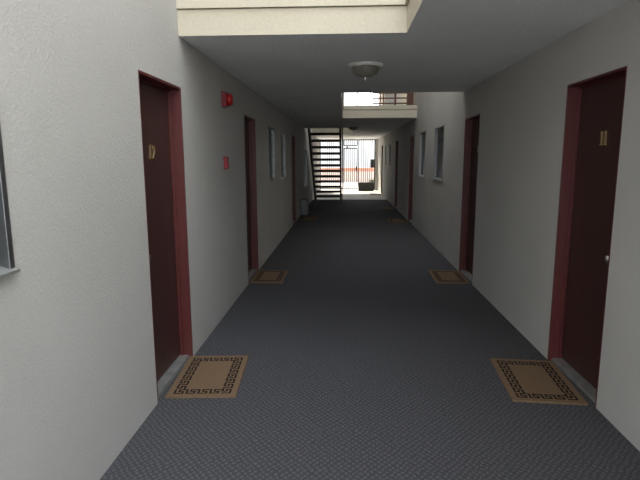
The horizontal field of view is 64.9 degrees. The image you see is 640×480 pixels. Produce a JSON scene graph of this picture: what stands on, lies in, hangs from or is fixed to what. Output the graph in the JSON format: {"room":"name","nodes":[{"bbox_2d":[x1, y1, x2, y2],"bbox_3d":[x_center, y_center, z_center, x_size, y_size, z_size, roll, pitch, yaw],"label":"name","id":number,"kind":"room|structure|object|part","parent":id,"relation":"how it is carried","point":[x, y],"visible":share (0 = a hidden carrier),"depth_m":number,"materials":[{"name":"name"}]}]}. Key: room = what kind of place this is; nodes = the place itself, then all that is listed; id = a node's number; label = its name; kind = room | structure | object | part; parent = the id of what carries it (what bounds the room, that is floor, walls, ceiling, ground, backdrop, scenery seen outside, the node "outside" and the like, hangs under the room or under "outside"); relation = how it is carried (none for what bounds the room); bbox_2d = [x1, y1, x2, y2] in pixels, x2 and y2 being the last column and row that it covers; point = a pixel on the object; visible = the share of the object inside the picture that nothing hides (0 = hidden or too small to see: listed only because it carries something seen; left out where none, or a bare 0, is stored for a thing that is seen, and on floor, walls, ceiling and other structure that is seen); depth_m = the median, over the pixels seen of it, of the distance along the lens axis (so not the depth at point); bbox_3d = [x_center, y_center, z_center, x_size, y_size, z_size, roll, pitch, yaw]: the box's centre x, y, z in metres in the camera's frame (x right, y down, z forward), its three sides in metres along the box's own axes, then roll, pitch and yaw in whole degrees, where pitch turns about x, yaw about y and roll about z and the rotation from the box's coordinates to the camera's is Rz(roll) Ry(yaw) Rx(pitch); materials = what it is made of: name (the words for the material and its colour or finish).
{"room":"apartment building corridor","nodes":[
{"label":"apartment building corridor","id":0,"kind":"room"},
{"bbox_2d":[0,0,319,479],"bbox_3d":[-2.048,-2.917,11.594,2.800,5.200,26.600,0,9,3],"label":"wall","id":1,"kind":"structure","parent":0,"point":[78,369],"depth_m":2.51,"materials":[{"name":"beige paint"}]},
{"bbox_2d":[0,126,19,277],"bbox_3d":[-1.194,-0.280,1.423,0.136,0.922,0.740,0,9,3],"label":"window","id":2,"kind":"structure","parent":1,"relation":"in","point":[7,263],"depth_m":1.81,"materials":[{"name":"glass"}]},
{"bbox_3d":[-1.181,0.156,1.494,0.114,0.040,0.740,0,9,3],"label":"sill","id":3,"kind":"part","parent":2,"relation":"part of","materials":[{"name":"metal"}]},
{"bbox_2d":[138,70,192,400],"bbox_3d":[-1.149,-0.030,3.526,0.200,2.105,0.790,0,9,3],"label":"door","id":4,"kind":"structure","parent":1,"relation":"in","point":[160,100],"depth_m":3.71,"materials":[{"name":"red paint"}]},
{"bbox_3d":[-1.167,-0.035,3.526,0.045,2.054,0.750,0,9,3],"label":"panel","id":5,"kind":"part","parent":4,"relation":"part of","materials":[{"name":"red paint"}]},
{"bbox_2d":[223,157,229,168],"bbox_3d":[-0.944,-0.780,5.103,0.050,0.125,0.084,0,9,3],"label":"station","id":6,"kind":"object","parent":1,"relation":"attached to","point":[226,159],"visible":1,"depth_m":5.07,"materials":[{"name":"red plastic"}]},
{"bbox_2d":[221,91,232,107],"bbox_3d":[-0.921,-1.406,5.039,0.097,0.154,0.144,0,9,3],"label":"fire alarm horn","id":7,"kind":"object","parent":1,"relation":"attached to","point":[227,98],"visible":1,"depth_m":4.99,"materials":[{"name":"red plastic"}]},
{"bbox_2d":[244,115,258,283],"bbox_3d":[-0.997,-0.540,6.636,0.200,2.105,0.780,0,9,3],"label":"door","id":8,"kind":"structure","parent":1,"relation":"in","point":[249,123],"depth_m":6.94,"materials":[{"name":"red paint"}]},
{"bbox_3d":[-1.015,-0.545,6.636,0.045,2.054,0.740,0,9,3],"label":"panel","id":9,"kind":"part","parent":8,"relation":"part of","materials":[{"name":"red paint"}]},
{"bbox_2d":[268,126,275,181],"bbox_3d":[-0.851,-1.431,8.415,0.136,0.892,0.730,0,9,3],"label":"window","id":10,"kind":"structure","parent":1,"relation":"in","point":[271,131],"depth_m":8.68,"materials":[{"name":"glass"}]},
{"bbox_2d":[280,131,285,178],"bbox_3d":[-0.776,-1.673,9.950,0.136,0.892,0.760,0,9,3],"label":"window","id":11,"kind":"structure","parent":1,"relation":"in","point":[282,135],"depth_m":10.24,"materials":[{"name":"glass"}]},
{"bbox_2d":[292,135,295,223],"bbox_3d":[-0.730,-1.436,12.097,0.200,2.105,0.800,0,9,3],"label":"door","id":12,"kind":"structure","parent":1,"relation":"in","point":[293,137],"depth_m":12.47,"materials":[{"name":"red paint"}]},
{"bbox_2d":[304,149,307,186],"bbox_3d":[-0.494,-2.262,15.734,0.136,1.142,1.300,0,9,3],"label":"window","id":13,"kind":"structure","parent":1,"relation":"in","point":[305,150],"depth_m":16.23,"materials":[{"name":"glass"}]},
{"bbox_3d":[-0.490,-2.268,15.733,0.091,1.130,1.300,0,9,3],"label":"frame","id":14,"kind":"part","parent":13,"relation":"part of","materials":[{"name":"metal"}]},
{"bbox_2d":[176,0,416,129],"bbox_3d":[0.766,-3.000,11.442,2.835,0.085,26.600,0,9,3],"label":"beam","id":15,"kind":"structure","parent":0,"point":[180,4],"depth_m":3.60,"materials":[{"name":"beige paint"}]},
{"bbox_2d":[343,93,370,105],"bbox_3d":[0.849,-3.566,11.447,0.644,1.030,0.040,0,9,3],"label":"iron railing","id":16,"kind":"object","parent":15,"relation":"on","point":[343,93],"visible":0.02,"depth_m":11.49,"materials":[{"name":"grey metal"}]},
{"bbox_2d":[372,92,413,104],"bbox_3d":[1.656,-4.189,11.305,0.920,2.300,0.100,0,9,3],"label":"railing","id":17,"kind":"object","parent":15,"relation":"on","point":[409,99],"visible":0.2,"depth_m":11.44,"materials":[{"name":"brown metal"}]},
{"bbox_3d":[2.043,-4.187,11.286,0.145,2.300,0.100,0,9,3],"label":"post","id":18,"kind":"part","parent":17,"relation":"part of","materials":[{"name":"red wood"}]},
{"bbox_2d":[321,140,373,167],"bbox_3d":[1.415,-8.211,49.311,28.400,3.470,8.400,0,9,3],"label":"building","id":19,"kind":"structure","parent":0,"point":[369,150],"depth_m":45.24,"materials":[{"name":"paint"}]},
{"bbox_2d":[313,190,386,199],"bbox_3d":[1.276,-1.920,22.145,8.635,0.200,5.800,0,9,3],"label":"floor","id":20,"kind":"structure","parent":0,"point":[347,194],"depth_m":21.27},
{"bbox_2d":[320,139,343,189],"bbox_3d":[0.569,-3.681,24.681,1.156,2.460,0.050,0,9,3],"label":"panel","id":21,"kind":"object","parent":20,"relation":"on","point":[343,139],"visible":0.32,"depth_m":24.69,"materials":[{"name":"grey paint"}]},
{"bbox_2d":[343,146,357,188],"bbox_3d":[1.495,-3.535,24.640,0.680,2.080,0.140,0,9,3],"label":"gate","id":22,"kind":"object","parent":21,"relation":"attached to","point":[346,148],"visible":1,"depth_m":24.64,"materials":[{"name":"white metal"}]},
{"bbox_2d":[344,139,357,145],"bbox_3d":[1.492,-4.733,24.464,0.690,0.320,0.050,0,9,3],"label":"transom","id":23,"kind":"object","parent":21,"relation":"attached to","point":[344,139],"visible":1,"depth_m":24.45,"materials":[{"name":"grey paint"}]},
{"bbox_2d":[358,139,374,189],"bbox_3d":[2.279,-3.667,24.562,0.822,2.460,0.125,0,9,3],"label":"panel","id":24,"kind":"object","parent":20,"relation":"on","point":[372,163],"visible":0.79,"depth_m":24.55,"materials":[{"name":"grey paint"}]},
{"bbox_2d":[358,179,374,190],"bbox_3d":[2.247,-2.682,24.261,0.863,0.612,0.360,0,9,3],"label":"planter box","id":25,"kind":"object","parent":20,"relation":"on","point":[362,186],"visible":1,"depth_m":24.11,"materials":[{"name":"ceramic"}]},
{"bbox_2d":[100,199,639,479],"bbox_3d":[0.634,0.230,9.036,8.635,0.200,20.800,0,9,3],"label":"floor","id":26,"kind":"structure","parent":0,"point":[361,365],"depth_m":3.42,"materials":[{"name":"grey carpet"}]},
{"bbox_2d":[165,355,248,397],"bbox_3d":[-0.805,0.997,3.716,0.470,0.013,0.700,0,9,-1],"label":"doormat","id":27,"kind":"object","parent":26,"relation":"on","point":[201,376],"visible":1,"depth_m":3.66,"materials":[{"name":"beige fabric"}]},
{"bbox_2d":[250,270,287,282],"bbox_3d":[-0.676,0.490,6.804,0.423,0.013,0.700,0,9,3],"label":"doormat","id":28,"kind":"object","parent":26,"relation":"on","point":[262,276],"visible":1,"depth_m":6.76,"materials":[{"name":"brown fabric"}]},
{"bbox_2d":[301,198,308,214],"bbox_3d":[-0.434,-0.953,14.322,0.180,0.430,0.600,0,9,3],"label":"block","id":29,"kind":"object","parent":26,"relation":"on","point":[304,201],"visible":1,"depth_m":14.04,"materials":[{"name":"grey paint"}]},
{"bbox_2d":[298,217,317,220],"bbox_3d":[-0.310,-0.561,13.214,0.470,0.013,0.700,0,9,3],"label":"doormat","id":30,"kind":"object","parent":26,"relation":"on","point":[300,218],"visible":1,"depth_m":12.98,"materials":[{"name":"brown fabric"}]},
{"bbox_2d":[309,206,325,209],"bbox_3d":[-0.114,-1.014,15.970,0.560,0.015,1.100,0,9,3],"label":"rubber mat","id":31,"kind":"object","parent":26,"relation":"on","point":[310,207],"visible":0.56,"depth_m":16.06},
{"bbox_2d":[308,128,342,199],"bbox_3d":[0.251,-2.970,17.093,1.066,3.512,3.720,0,9,3],"label":"staircase","id":32,"kind":"structure","parent":26,"relation":"on","point":[340,133],"depth_m":16.98,"materials":[{"name":"brown metal"}]},
{"bbox_2d":[379,207,394,208],"bbox_3d":[2.122,-1.015,15.942,0.470,0.013,0.700,0,9,3],"label":"doormat","id":33,"kind":"object","parent":26,"relation":"on","point":[379,207],"visible":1,"depth_m":15.86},
{"bbox_2d":[388,219,407,222],"bbox_3d":[1.966,-0.493,12.758,0.470,0.013,0.700,1,9,5],"label":"doormat","id":34,"kind":"object","parent":26,"relation":"on","point":[389,220],"visible":1,"depth_m":12.67,"materials":[{"name":"brown fabric"}]},
{"bbox_2d":[428,270,469,283],"bbox_3d":[1.720,0.491,6.753,0.423,0.013,0.700,0,9,4],"label":"doormat","id":35,"kind":"object","parent":26,"relation":"on","point":[440,276],"visible":1,"depth_m":6.70,"materials":[{"name":"brown fabric"}]},
{"bbox_2d":[490,358,587,405],"bbox_3d":[1.541,1.004,3.625,0.470,0.013,0.700,1,9,7],"label":"doormat","id":36,"kind":"object","parent":26,"relation":"on","point":[531,381],"visible":1,"depth_m":3.56,"materials":[{"name":"beige fabric"}]},
{"bbox_2d":[177,0,628,138],"bbox_3d":[0.766,-2.864,11.464,2.835,0.180,26.600,0,9,3],"label":"ceiling","id":37,"kind":"structure","parent":0,"point":[297,60],"depth_m":4.01,"materials":[{"name":"beige paint"}]},
{"bbox_2d":[347,126,358,130],"bbox_3d":[0.942,-3.152,14.249,0.340,0.153,0.340,0,9,3],"label":"ceiling light","id":38,"kind":"object","parent":37,"relation":"attached to","point":[352,128],"visible":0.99,"depth_m":14.14,"materials":[{"name":"white glass"}]},
{"bbox_2d":[348,61,382,80],"bbox_3d":[0.435,-1.604,4.809,0.340,0.153,0.340,0,9,3],"label":"ceiling light","id":39,"kind":"object","parent":37,"relation":"attached to","point":[363,69],"visible":1,"depth_m":4.71,"materials":[{"name":"white glass"}]},
{"bbox_3d":[0.435,-1.599,4.809,0.276,0.094,0.276,0,9,3],"label":"lamp shade","id":40,"kind":"part","parent":39,"relation":"part of","materials":[{"name":"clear glass"}]},
{"bbox_2d":[377,0,639,450],"bbox_3d":[3.580,-2.890,11.322,2.800,5.200,26.600,0,9,3],"label":"wall","id":41,"kind":"structure","parent":0,"point":[521,108],"depth_m":4.39,"materials":[{"name":"beige paint"}]},
{"bbox_2d":[375,139,377,189],"bbox_3d":[2.759,-3.683,24.619,0.128,2.470,0.209,0,9,3],"label":"trim","id":42,"kind":"structure","parent":41,"relation":"attached to","point":[376,140],"depth_m":24.51,"materials":[{"name":"beige paint"}]},
{"bbox_2d":[381,145,382,193],"bbox_3d":[2.785,-3.038,21.812,0.200,2.105,0.750,0,9,3],"label":"door","id":43,"kind":"structure","parent":41,"relation":"in","point":[382,145],"depth_m":22.14,"materials":[{"name":"red paint"}]},
{"bbox_2d":[388,144,390,166],"bbox_3d":[2.544,-3.023,17.971,0.136,0.802,0.650,0,9,3],"label":"window","id":44,"kind":"structure","parent":41,"relation":"in","point":[389,144],"depth_m":18.23,"materials":[{"name":"glass"}]},
{"bbox_3d":[2.539,-3.029,17.970,0.091,0.790,0.650,0,9,3],"label":"frame","id":45,"kind":"part","parent":44,"relation":"part of","materials":[{"name":"metal"}]},
{"bbox_2d":[394,140,397,207],"bbox_3d":[2.486,-2.038,15.716,0.200,2.105,0.780,0,9,3],"label":"door","id":46,"kind":"structure","parent":41,"relation":"in","point":[396,158],"depth_m":16.08,"materials":[{"name":"red paint"}]},
{"bbox_2d":[408,135,413,222],"bbox_3d":[2.317,-1.473,12.266,0.200,2.105,0.780,0,9,3],"label":"door","id":47,"kind":"structure","parent":41,"relation":"in","point":[411,157],"depth_m":12.62,"materials":[{"name":"red paint"}]},
{"bbox_2d":[418,130,425,176],"bbox_3d":[2.176,-1.788,10.476,0.136,0.932,0.800,0,9,3],"label":"window","id":48,"kind":"structure","parent":41,"relation":"in","point":[422,149],"depth_m":10.73,"materials":[{"name":"glass"}]},
{"bbox_2d":[432,125,444,180],"bbox_3d":[2.087,-1.490,8.657,0.136,0.912,0.850,0,9,3],"label":"window","id":49,"kind":"structure","parent":41,"relation":"in","point":[439,131],"depth_m":8.86,"materials":[{"name":"glass"}]},
{"bbox_2d":[459,114,479,281],"bbox_3d":[2.038,-0.537,6.559,0.200,2.105,0.760,0,9,3],"label":"door","id":50,"kind":"structure","parent":41,"relation":"in","point":[472,124],"depth_m":6.83,"materials":[{"name":"red paint"}]},
{"bbox_3d":[2.055,-0.541,6.557,0.045,2.054,0.720,0,9,3],"label":"panel","id":51,"kind":"part","parent":50,"relation":"part of","materials":[{"name":"red paint"}]},
{"bbox_2d":[547,66,626,406],"bbox_3d":[1.885,-0.025,3.439,0.200,2.105,0.790,0,9,3],"label":"door","id":52,"kind":"structure","parent":41,"relation":"in","point":[594,105],"depth_m":3.56,"materials":[{"name":"red paint"}]},
{"label":"outside","id":53,"kind":"structure","parent":0,"visible":0},
{"bbox_2d":[321,182,357,189],"bbox_3d":[2.784,-7.601,57.004,120.000,0.230,64.900,0,9,3],"label":"street","id":54,"kind":"structure","parent":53,"point":[343,182],"depth_m":29.28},
{"bbox_2d":[321,171,373,181],"bbox_3d":[1.647,-4.267,33.739,18.000,0.720,0.250,0,9,3],"label":"wall","id":55,"kind":"structure","parent":54,"relation":"on","point":[371,172],"depth_m":33.59,"materials":[{"name":"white paint"}]},
{"bbox_2d":[321,168,373,170],"bbox_3d":[1.645,-4.721,33.665,18.100,0.200,0.350,0,9,3],"label":"trim","id":56,"kind":"structure","parent":55,"relation":"on","point":[371,169],"depth_m":33.47,"materials":[{"name":"ceramic"}]}
]}

